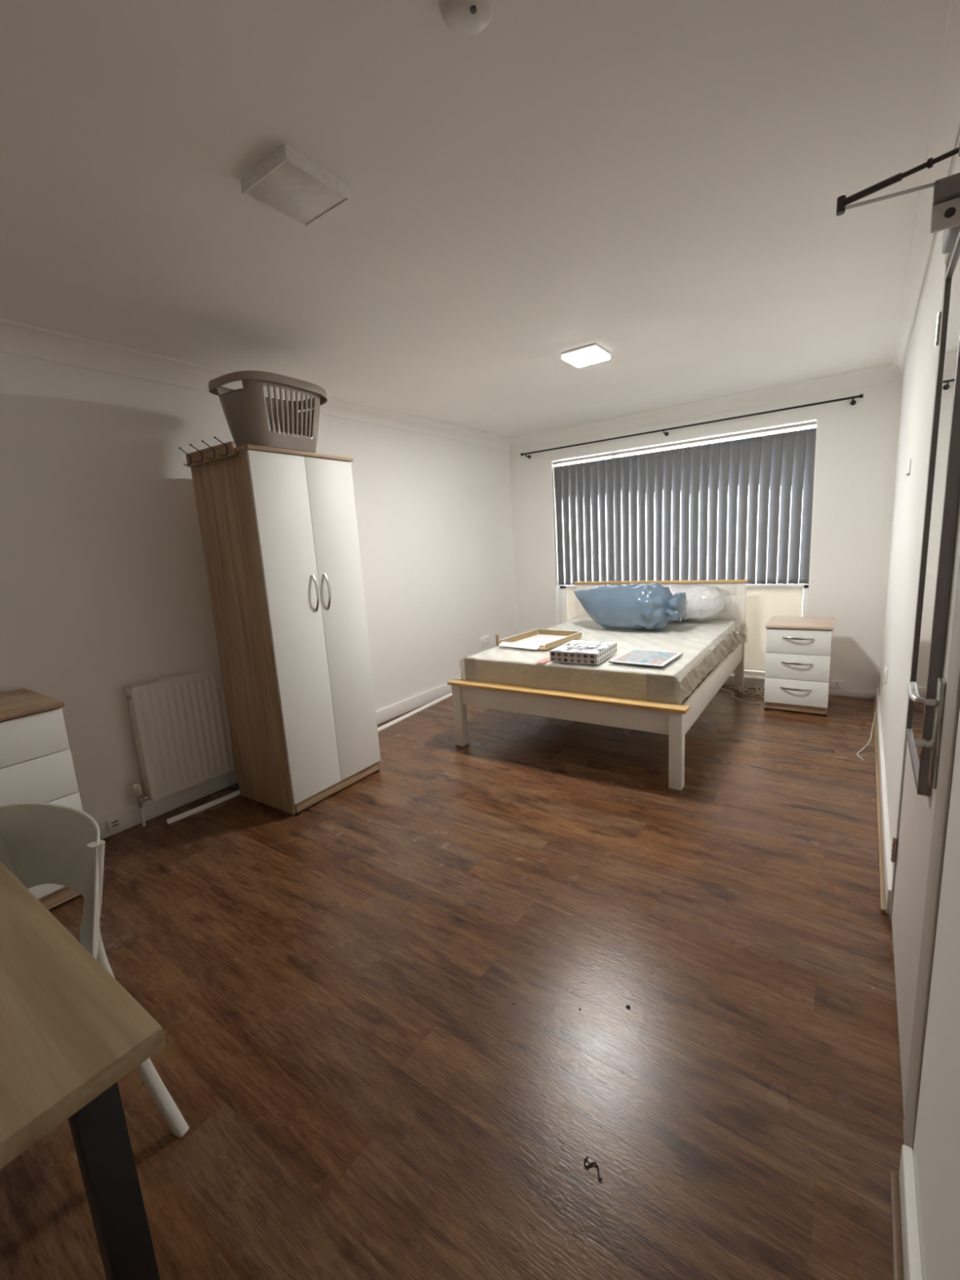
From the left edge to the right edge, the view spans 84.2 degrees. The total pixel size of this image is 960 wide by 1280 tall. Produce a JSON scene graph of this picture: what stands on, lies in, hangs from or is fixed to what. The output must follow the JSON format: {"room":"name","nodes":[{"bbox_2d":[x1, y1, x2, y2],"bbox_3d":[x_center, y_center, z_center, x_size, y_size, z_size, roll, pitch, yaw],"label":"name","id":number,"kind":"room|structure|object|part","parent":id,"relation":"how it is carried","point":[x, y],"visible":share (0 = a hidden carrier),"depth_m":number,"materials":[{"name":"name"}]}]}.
{"room":"bedroom","nodes":[
{"label":"bedroom","id":0,"kind":"room"},
{"bbox_2d":[0,351,517,820],"bbox_3d":[-1.404,-0.358,3.326,0.120,2.360,6.530,4,13,35],"label":"wall","id":1,"kind":"structure","parent":0,"point":[104,587],"depth_m":2.75,"materials":[{"name":"white paint"}]},
{"bbox_2d":[106,815,123,831],"bbox_3d":[-1.845,0.927,2.680,0.019,0.058,0.064,4,13,35],"label":"socket","id":2,"kind":"object","parent":1,"relation":"attached to","point":[115,823],"visible":1,"depth_m":2.67,"materials":[{"name":"white plastic"}]},
{"bbox_2d":[125,664,235,826],"bbox_3d":[-1.536,0.528,3.029,0.107,0.740,0.864,4,13,35],"label":"radiator","id":3,"kind":"object","parent":1,"relation":"attached to","point":[180,722],"visible":0.68,"depth_m":2.84,"materials":[{"name":"white metal"}]},
{"bbox_2d":[125,687,151,798],"bbox_3d":[-1.746,0.529,2.717,0.076,0.585,0.003,4,13,35],"label":"grille","id":4,"kind":"object","parent":3,"relation":"attached to","point":[131,692],"depth_m":2.71,"materials":[{"name":"white metal"}]},
{"bbox_2d":[125,664,220,687],"bbox_3d":[-1.532,0.164,2.983,0.072,0.009,0.800,4,13,35],"label":"grille","id":5,"kind":"object","parent":3,"relation":"attached to","point":[177,677],"depth_m":2.84,"materials":[{"name":"white metal"}]},
{"bbox_3d":[-1.537,0.463,3.055,0.014,0.610,0.800,4,13,35],"label":"panel","id":6,"kind":"part","parent":3,"relation":"part of","materials":[{"name":"white metal"}]},
{"bbox_2d":[0,318,511,450],"bbox_3d":[-1.435,-1.446,2.990,0.100,0.100,6.110,4,13,35],"label":"trim","id":7,"kind":"structure","parent":1,"relation":"attached to","point":[15,338],"depth_m":2.73,"materials":[{"name":"white paint"}]},
{"bbox_2d":[95,676,465,839],"bbox_3d":[-1.332,0.769,3.415,0.018,0.105,6.110,4,13,35],"label":"baseboard","id":8,"kind":"structure","parent":1,"relation":"attached to","point":[131,816],"depth_m":3.02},
{"bbox_2d":[166,692,452,824],"bbox_3d":[-0.677,0.639,4.151,0.064,0.020,3.418,3,12,33],"label":"trim","id":9,"kind":"structure","parent":1,"relation":"attached to","point":[235,793],"depth_m":3.01,"materials":[{"name":"white wood"}]},
{"bbox_2d":[480,635,489,646],"bbox_3d":[0.051,0.007,5.285,0.013,0.086,0.146,4,13,35],"label":"wall socket","id":10,"kind":"object","parent":1,"relation":"attached to","point":[485,640],"visible":1,"depth_m":5.28,"materials":[{"name":"white plastic"}]},
{"bbox_2d":[0,684,903,1279],"bbox_3d":[0.009,0.941,2.589,3.415,0.100,6.530,4,13,35],"label":"floor","id":11,"kind":"structure","parent":0,"point":[360,1087],"depth_m":1.50,"materials":[{"name":"brown wood"}]},
{"bbox_2d":[0,688,83,909],"bbox_3d":[-2.025,0.705,1.980,0.513,0.826,0.784,4,13,35],"label":"dresser","id":12,"kind":"object","parent":11,"relation":"on","point":[37,766],"visible":0.41,"depth_m":2.05,"materials":[{"name":"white wood"}]},
{"bbox_3d":[-2.057,0.308,1.914,0.494,0.020,0.784,4,13,35],"label":"panel","id":13,"kind":"part","parent":12,"relation":"part of","materials":[{"name":"brown wood"}]},
{"bbox_3d":[-1.867,0.418,1.800,0.016,0.166,0.766,4,13,35],"label":"drawer","id":14,"kind":"part","parent":12,"relation":"part of","materials":[{"name":"white laminate"}]},
{"bbox_3d":[-1.856,0.592,1.831,0.016,0.180,0.766,4,13,35],"label":"drawer","id":15,"kind":"part","parent":12,"relation":"part of","materials":[{"name":"white laminate"}]},
{"bbox_3d":[-1.834,0.951,1.896,0.016,0.176,0.766,4,13,35],"label":"drawer","id":16,"kind":"part","parent":12,"relation":"part of","materials":[{"name":"white laminate"}]},
{"bbox_3d":[-1.845,0.773,1.864,0.016,0.180,0.766,4,13,35],"label":"drawer","id":17,"kind":"part","parent":12,"relation":"part of","materials":[{"name":"white laminate"}]},
{"bbox_2d":[0,861,164,1279],"bbox_3d":[-1.053,0.889,0.868,1.200,0.742,0.600,4,13,35],"label":"desk","id":18,"kind":"object","parent":11,"relation":"on","point":[69,1031],"visible":1,"depth_m":0.68,"materials":[{"name":"brown wood"}]},
{"bbox_3d":[-0.460,0.895,0.716,0.045,0.712,0.045,4,13,35],"label":"leg","id":19,"kind":"part","parent":18,"relation":"part of","materials":[{"name":"black metal"}]},
{"bbox_2d":[0,803,189,1137],"bbox_3d":[-1.032,0.821,1.099,0.485,0.790,0.474,1,11,24],"label":"desk chair","id":20,"kind":"object","parent":11,"relation":"on","point":[41,843],"visible":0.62,"depth_m":1.25,"materials":[{"name":"white plastic"}]},
{"bbox_3d":[-1.113,0.790,1.338,0.143,0.776,0.076,1,11,24],"label":"leg","id":21,"kind":"part","parent":20,"relation":"part of","materials":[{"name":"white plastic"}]},
{"bbox_3d":[-0.977,0.550,1.213,0.457,0.303,0.125,1,11,24],"label":"backrest","id":22,"kind":"part","parent":20,"relation":"part of","materials":[{"name":"white plastic"}]},
{"bbox_3d":[-0.800,0.796,1.201,0.143,0.776,0.076,1,11,24],"label":"leg","id":23,"kind":"part","parent":20,"relation":"part of","materials":[{"name":"white plastic"}]},
{"bbox_2d":[178,436,380,815],"bbox_3d":[-1.051,-0.082,2.958,0.550,1.906,0.690,3,12,34],"label":"wardrobe","id":24,"kind":"object","parent":11,"relation":"on","point":[278,526],"depth_m":2.76,"materials":[{"name":"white wood"}]},
{"bbox_3d":[-1.329,-0.913,2.566,0.442,0.100,0.042,4,12,34],"label":"coat hook rail","id":25,"kind":"part","parent":24,"relation":"part of","materials":[{"name":"brown wood"}]},
{"bbox_2d":[208,370,327,453],"bbox_3d":[-1.030,-1.102,2.655,0.382,0.318,0.548,3,12,33],"label":"laundry basket","id":26,"kind":"object","parent":24,"relation":"on","point":[245,409],"visible":0.94,"depth_m":2.51,"materials":[{"name":"beige plastic"}]},
{"bbox_3d":[-0.930,-0.039,2.719,0.016,1.755,0.312,3,12,34],"label":"door","id":27,"kind":"part","parent":24,"relation":"part of","materials":[{"name":"white laminate"}]},
{"bbox_3d":[-1.093,-0.954,2.821,0.514,0.020,0.644,3,12,34],"label":"panel","id":28,"kind":"part","parent":24,"relation":"part of","materials":[{"name":"brown wood"}]},
{"bbox_3d":[-0.857,-0.245,2.770,0.034,0.191,0.016,3,12,34],"label":"handle","id":29,"kind":"part","parent":24,"relation":"part of","materials":[{"name":"silver metal"}]},
{"bbox_3d":[-0.813,-0.259,2.834,0.034,0.191,0.016,3,12,34],"label":"handle","id":30,"kind":"part","parent":24,"relation":"part of","materials":[{"name":"silver metal"}]},
{"bbox_3d":[-0.755,-0.096,2.975,0.016,1.755,0.312,3,12,34],"label":"door","id":31,"kind":"part","parent":24,"relation":"part of","materials":[{"name":"white laminate"}]},
{"bbox_2d":[583,1155,602,1180],"bbox_3d":[0.245,1.135,1.141,0.022,0.003,0.049,-13,14,-42],"label":"tie","id":32,"kind":"object","parent":11,"relation":"on","point":[587,1157],"visible":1,"depth_m":1.15,"materials":[{"name":"black plastic"}]},
{"bbox_2d":[447,579,748,790],"bbox_3d":[0.996,0.113,3.953,1.522,0.922,2.107,4,12,34],"label":"double bed","id":33,"kind":"object","parent":11,"relation":"on","point":[673,720],"visible":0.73,"depth_m":3.23,"materials":[{"name":"white paint"}]},
{"bbox_3d":[-0.133,0.503,3.581,0.066,0.425,0.066,4,12,34],"label":"leg","id":34,"kind":"part","parent":33,"relation":"part of","materials":[{"name":"white paint"}]},
{"bbox_3d":[0.440,0.397,3.158,1.346,0.135,0.024,4,12,34],"label":"footboard","id":35,"kind":"part","parent":33,"relation":"part of","materials":[{"name":"white paint"}]},
{"bbox_3d":[0.982,-0.099,5.175,0.066,0.905,0.045,4,12,34],"label":"leg","id":36,"kind":"part","parent":33,"relation":"part of","materials":[{"name":"white paint"}]},
{"bbox_2d":[464,616,743,704],"bbox_3d":[0.999,0.075,3.946,1.526,0.231,1.948,4,12,34],"label":"mattress","id":37,"kind":"object","parent":33,"relation":"on","point":[704,644],"visible":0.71,"depth_m":3.35,"materials":[{"name":"beige fabric"}]},
{"bbox_2d":[495,628,582,649],"bbox_3d":[0.421,-0.026,3.841,0.422,0.078,0.543,5,13,38],"label":"cardboard tray","id":38,"kind":"object","parent":37,"relation":"on","point":[538,638],"visible":1,"depth_m":3.84,"materials":[{"name":"white cardboard"}]},
{"bbox_2d":[536,657,550,662],"bbox_3d":[0.396,0.125,3.260,0.057,0.001,0.125,4,12,34],"label":"print","id":39,"kind":"object","parent":37,"relation":"on","point":[545,660],"depth_m":3.26},
{"bbox_2d":[549,640,617,664],"bbox_3d":[0.640,0.071,3.264,0.295,0.067,0.360,3,12,32],"label":"printed box","id":40,"kind":"object","parent":37,"relation":"on","point":[576,651],"visible":1,"depth_m":3.17,"materials":[{"name":"white cardboard"}]},
{"bbox_2d":[572,644,598,648],"bbox_3d":[0.645,0.038,3.254,0.130,0.001,0.120,3,12,32],"label":"picture","id":41,"kind":"object","parent":40,"relation":"on","point":[575,646],"depth_m":3.24},
{"bbox_3d":[0.645,0.039,3.254,0.160,0.001,0.160,3,12,32],"label":"lid panel","id":42,"kind":"part","parent":40,"relation":"part of","materials":[{"name":"white cardboard"}]},
{"bbox_2d":[573,582,687,629],"bbox_3d":[1.171,-0.278,4.197,0.883,0.342,0.459,4,13,37],"label":"plastic bag","id":43,"kind":"object","parent":37,"relation":"on","point":[653,606],"visible":1,"depth_m":4.00,"materials":[{"name":"blue plastic"}]},
{"bbox_2d":[608,648,683,667],"bbox_3d":[0.981,0.103,3.130,0.315,0.011,0.370,4,13,37],"label":"board","id":44,"kind":"object","parent":37,"relation":"on","point":[660,659],"visible":1,"depth_m":3.09,"materials":[{"name":"paper"}]},
{"bbox_2d":[613,649,678,664],"bbox_3d":[0.981,0.098,3.129,0.275,0.001,0.330,4,13,37],"label":"print","id":45,"kind":"object","parent":44,"relation":"on","point":[632,656],"depth_m":3.10},
{"bbox_2d":[669,584,729,618],"bbox_3d":[1.660,-0.314,4.389,0.767,0.302,0.430,4,12,34],"label":"pillow","id":46,"kind":"object","parent":37,"relation":"on","point":[702,602],"visible":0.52,"depth_m":4.17,"materials":[{"name":"white fabric"}]},
{"bbox_3d":[1.551,-0.258,4.739,1.346,0.505,0.028,4,12,34],"label":"headboard","id":47,"kind":"part","parent":33,"relation":"part of","materials":[{"name":"white paint"}]},
{"bbox_3d":[1.035,0.574,2.791,0.066,0.425,0.066,4,12,34],"label":"leg","id":48,"kind":"part","parent":33,"relation":"part of","materials":[{"name":"white paint"}]},
{"bbox_3d":[1.600,0.267,3.587,0.026,0.153,1.966,4,12,34],"label":"rail","id":49,"kind":"part","parent":33,"relation":"part of","materials":[{"name":"white paint"}]},
{"bbox_3d":[2.150,-0.027,4.384,0.066,0.905,0.045,4,12,34],"label":"leg","id":50,"kind":"part","parent":33,"relation":"part of","materials":[{"name":"white paint"}]},
{"bbox_2d":[720,688,760,704],"bbox_3d":[2.072,0.452,4.288,0.093,0.008,0.461,-5,10,-9],"label":"cable","id":51,"kind":"object","parent":11,"relation":"on","point":[721,688],"visible":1,"depth_m":4.20,"materials":[{"name":"white plastic"}]},
{"bbox_2d":[729,684,764,697],"bbox_3d":[2.195,0.409,4.366,0.310,0.049,0.248,4,13,35],"label":"coiled cable","id":52,"kind":"object","parent":11,"relation":"on","point":[756,686],"visible":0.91,"depth_m":4.34,"materials":[{"name":"white plastic"}]},
{"bbox_2d":[764,616,834,716],"bbox_3d":[2.353,0.179,3.922,0.410,0.640,0.473,3,12,34],"label":"nightstand","id":53,"kind":"object","parent":11,"relation":"on","point":[798,649],"visible":1,"depth_m":3.75,"materials":[{"name":"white wood"}]},
{"bbox_3d":[2.239,0.348,3.767,0.191,0.016,0.034,3,12,34],"label":"handle","id":54,"kind":"part","parent":53,"relation":"part of","materials":[{"name":"silver metal"}]},
{"bbox_3d":[2.253,0.373,3.790,0.392,0.182,0.016,3,12,34],"label":"drawer","id":55,"kind":"part","parent":53,"relation":"part of","materials":[{"name":"white laminate"}]},
{"bbox_3d":[2.228,0.165,3.734,0.191,0.016,0.034,3,12,34],"label":"handle","id":56,"kind":"part","parent":53,"relation":"part of","materials":[{"name":"silver metal"}]},
{"bbox_3d":[2.242,0.190,3.757,0.392,0.183,0.016,3,12,34],"label":"drawer","id":57,"kind":"part","parent":53,"relation":"part of","materials":[{"name":"white laminate"}]},
{"bbox_3d":[2.217,-0.012,3.702,0.191,0.016,0.034,3,12,34],"label":"handle","id":58,"kind":"part","parent":53,"relation":"part of","materials":[{"name":"silver metal"}]},
{"bbox_3d":[2.231,0.011,3.725,0.392,0.172,0.016,3,12,34],"label":"drawer","id":59,"kind":"part","parent":53,"relation":"part of","materials":[{"name":"white laminate"}]},
{"bbox_3d":[2.339,-0.127,3.875,0.410,0.020,0.454,3,12,34],"label":"panel","id":60,"kind":"part","parent":53,"relation":"part of","materials":[{"name":"brown wood"}]},
{"bbox_2d":[0,0,950,437],"bbox_3d":[-0.139,-1.476,2.152,3.415,0.100,6.530,4,13,35],"label":"ceiling","id":61,"kind":"structure","parent":0,"point":[657,184],"depth_m":1.56,"materials":[{"name":"white paint"}]},
{"bbox_2d":[240,144,351,226],"bbox_3d":[-0.515,-1.264,1.490,0.205,0.034,0.212,4,13,35],"label":"ceiling light","id":62,"kind":"object","parent":61,"relation":"in","point":[286,182],"visible":1,"depth_m":1.46,"materials":[{"name":"white plastic"}]},
{"bbox_2d":[246,160,346,223],"bbox_3d":[-0.514,-1.259,1.491,0.193,0.018,0.200,4,13,35],"label":"diffuser","id":63,"kind":"object","parent":62,"relation":"attached to","point":[303,192],"depth_m":1.47,"materials":[{"name":"white plastic"}]},
{"bbox_2d":[439,0,495,36],"bbox_3d":[-0.024,-1.206,1.016,0.108,0.038,0.108,4,13,35],"label":"smoke detector","id":64,"kind":"object","parent":61,"relation":"attached to","point":[464,18],"visible":1,"depth_m":1.01,"materials":[{"name":"plastic"}]},
{"bbox_2d":[561,342,610,367],"bbox_3d":[0.600,-1.605,2.999,0.205,0.036,0.212,4,13,35],"label":"recessed light","id":65,"kind":"object","parent":61,"relation":"in","point":[593,353],"visible":1,"depth_m":2.96,"materials":[{"name":"white plastic"}]},
{"bbox_2d":[563,350,608,367],"bbox_3d":[0.600,-1.599,3.000,0.193,0.023,0.200,4,13,35],"label":"diffuser","id":66,"kind":"object","parent":65,"relation":"attached to","point":[578,358],"depth_m":2.97,"materials":[{"name":"white plastic"}]},
{"bbox_2d":[508,379,902,692],"bbox_3d":[1.699,-0.814,4.792,3.175,2.360,0.160,4,13,35],"label":"wall","id":67,"kind":"structure","parent":0,"point":[857,444],"depth_m":4.01,"materials":[{"name":"white paint"}]},
{"bbox_2d":[550,417,818,681],"bbox_3d":[1.694,-0.716,4.797,2.290,2.043,0.172,4,13,35],"label":"window","id":68,"kind":"structure","parent":67,"relation":"in","point":[763,602],"depth_m":4.52,"materials":[{"name":"white plastic"}]},
{"bbox_2d":[552,421,816,586],"bbox_3d":[1.660,-1.093,4.701,2.218,1.215,0.056,4,13,35],"label":"vertical blind","id":69,"kind":"object","parent":68,"relation":"attached to","point":[777,464],"visible":0.84,"depth_m":4.54,"materials":[{"name":"grey fabric"}]},
{"bbox_3d":[1.685,-0.498,4.793,2.126,0.012,0.002,4,13,35],"label":"chain","id":70,"kind":"part","parent":69,"relation":"part of","materials":[{"name":"white plastic"}]},
{"bbox_3d":[1.770,-0.124,4.929,2.084,0.711,0.013,4,13,35],"label":"panel","id":71,"kind":"part","parent":68,"relation":"part of","materials":[{"name":"white"}]},
{"bbox_3d":[1.699,-1.110,4.768,2.194,1.227,0.004,4,13,35],"label":"pane","id":72,"kind":"part","parent":68,"relation":"part of","materials":[{"name":"clear glass"}]},
{"bbox_3d":[1.736,0.280,4.951,2.290,0.026,0.107,4,13,35],"label":"sill","id":73,"kind":"part","parent":68,"relation":"part of","materials":[{"name":"white paint"}]},
{"bbox_2d":[520,393,863,458],"bbox_3d":[1.557,-1.767,4.521,2.772,0.052,0.092,4,13,35],"label":"curtain rod","id":74,"kind":"object","parent":67,"relation":"attached to","point":[853,402],"visible":1,"depth_m":4.28,"materials":[{"name":"black metal"}]},
{"bbox_2d":[509,363,902,450],"bbox_3d":[1.556,-1.900,4.487,3.175,0.100,0.100,4,13,35],"label":"trim","id":75,"kind":"structure","parent":67,"relation":"attached to","point":[885,373],"depth_m":4.22,"materials":[{"name":"white paint"}]},
{"bbox_2d":[723,678,875,698],"bbox_3d":[1.888,0.342,4.803,2.717,0.062,0.018,4,13,35],"label":"baseboard","id":76,"kind":"structure","parent":67,"relation":"attached to","point":[833,691],"depth_m":4.14,"materials":[{"name":"white wood"}]},
{"bbox_2d":[829,679,843,688],"bbox_3d":[2.757,0.341,4.164,0.146,0.064,0.025,4,13,35],"label":"wall socket","id":77,"kind":"object","parent":67,"relation":"attached to","point":[833,683],"visible":0.7,"depth_m":4.14,"materials":[{"name":"white plastic"}]},
{"bbox_2d":[879,153,959,1279],"bbox_3d":[1.274,-0.176,1.415,0.120,2.360,6.530,4,13,35],"label":"wall","id":78,"kind":"structure","parent":0,"point":[936,1143],"depth_m":1.03,"materials":[{"name":"white paint"}]},
{"bbox_2d":[873,697,885,913],"bbox_3d":[2.185,0.688,2.921,0.014,0.016,2.750,4,13,35],"label":"trim","id":79,"kind":"structure","parent":78,"relation":"attached to","point":[882,903],"depth_m":2.32,"materials":[{"name":"white wood"}]},
{"bbox_2d":[875,686,893,914],"bbox_3d":[2.202,0.648,2.913,0.018,0.095,2.770,4,13,35],"label":"baseboard","id":80,"kind":"structure","parent":78,"relation":"attached to","point":[887,864],"depth_m":2.28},
{"bbox_2d":[884,666,887,684],"bbox_3d":[2.368,0.205,3.100,0.013,0.086,0.086,4,13,35],"label":"wall switch","id":81,"kind":"object","parent":78,"relation":"attached to","point":[886,667],"visible":1,"depth_m":3.07,"materials":[{"name":"white plastic"}]},
{"bbox_2d":[856,681,884,760],"bbox_3d":[2.285,0.453,3.104,0.384,0.401,0.062,-12,13,-40],"label":"cord","id":82,"kind":"object","parent":81,"relation":"hanging from","point":[882,682],"visible":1,"depth_m":3.19,"materials":[{"name":"white plastic"}]},
{"bbox_2d":[889,1171,903,1279],"bbox_3d":[0.153,1.318,0.133,0.014,0.016,2.415,4,13,35],"label":"trim","id":83,"kind":"structure","parent":78,"relation":"attached to","point":[897,1255],"depth_m":1.00,"materials":[{"name":"brown wood"}]},
{"bbox_2d":[906,458,911,475],"bbox_3d":[1.907,-0.767,2.361,0.014,0.073,0.012,4,13,35],"label":"wall hook","id":84,"kind":"object","parent":78,"relation":"attached to","point":[908,473],"visible":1,"depth_m":2.36,"materials":[{"name":"grey paint"}]},
{"bbox_2d":[898,1144,922,1279],"bbox_3d":[0.164,1.280,0.116,0.018,0.095,2.415,4,13,35],"label":"baseboard","id":85,"kind":"structure","parent":78,"relation":"attached to","point":[911,1249],"depth_m":0.97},
{"bbox_2d":[888,251,959,1149],"bbox_3d":[1.072,0.005,1.266,0.095,2.080,0.923,4,13,35],"label":"door","id":86,"kind":"structure","parent":78,"relation":"in","point":[917,849],"depth_m":1.11,"materials":[{"name":"white paint"}]},
{"bbox_2d":[835,141,959,253],"bbox_3d":[0.912,-0.910,1.146,0.231,0.090,0.395,4,13,35],"label":"door closer","id":87,"kind":"object","parent":86,"relation":"attached to","point":[945,210],"depth_m":1.10,"materials":[{"name":"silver metal"}]},
{"bbox_3d":[0.858,-0.929,1.111,0.191,0.030,0.018,-2,10,6],"label":"closer arm","id":88,"kind":"part","parent":87,"relation":"part of","materials":[{"name":"silver metal"}]},
{"bbox_3d":[0.828,-0.911,1.043,0.015,0.016,0.205,-12,13,-38],"label":"closer arm","id":89,"kind":"part","parent":87,"relation":"part of","materials":[{"name":"metal"}]},
{"bbox_3d":[0.982,-0.887,1.105,0.067,0.052,0.014,4,13,35],"label":"plate","id":90,"kind":"part","parent":87,"relation":"part of","materials":[{"name":"silver metal"}]},
{"bbox_3d":[0.917,0.112,1.103,0.043,0.021,0.124,4,13,35],"label":"handle lever","id":91,"kind":"part","parent":86,"relation":"part of","materials":[{"name":"silver metal"}]},
{"bbox_2d":[906,230,959,796],"bbox_3d":[1.033,-0.271,1.196,0.022,1.148,0.425,4,13,35],"label":"mirror","id":92,"kind":"object","parent":86,"relation":"attached to","point":[943,488],"visible":0.95,"depth_m":1.15,"materials":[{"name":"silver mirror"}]},
{"bbox_3d":[0.910,0.185,1.058,0.010,0.220,0.044,4,13,35],"label":"handle plate","id":93,"kind":"part","parent":86,"relation":"part of","materials":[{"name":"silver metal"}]},
{"bbox_2d":[892,0,959,373],"bbox_3d":[1.077,-1.293,1.193,0.065,0.065,6.110,4,13,35],"label":"trim","id":94,"kind":"structure","parent":78,"relation":"attached to","point":[944,137],"depth_m":1.54,"materials":[{"name":"white paint"}]}
]}

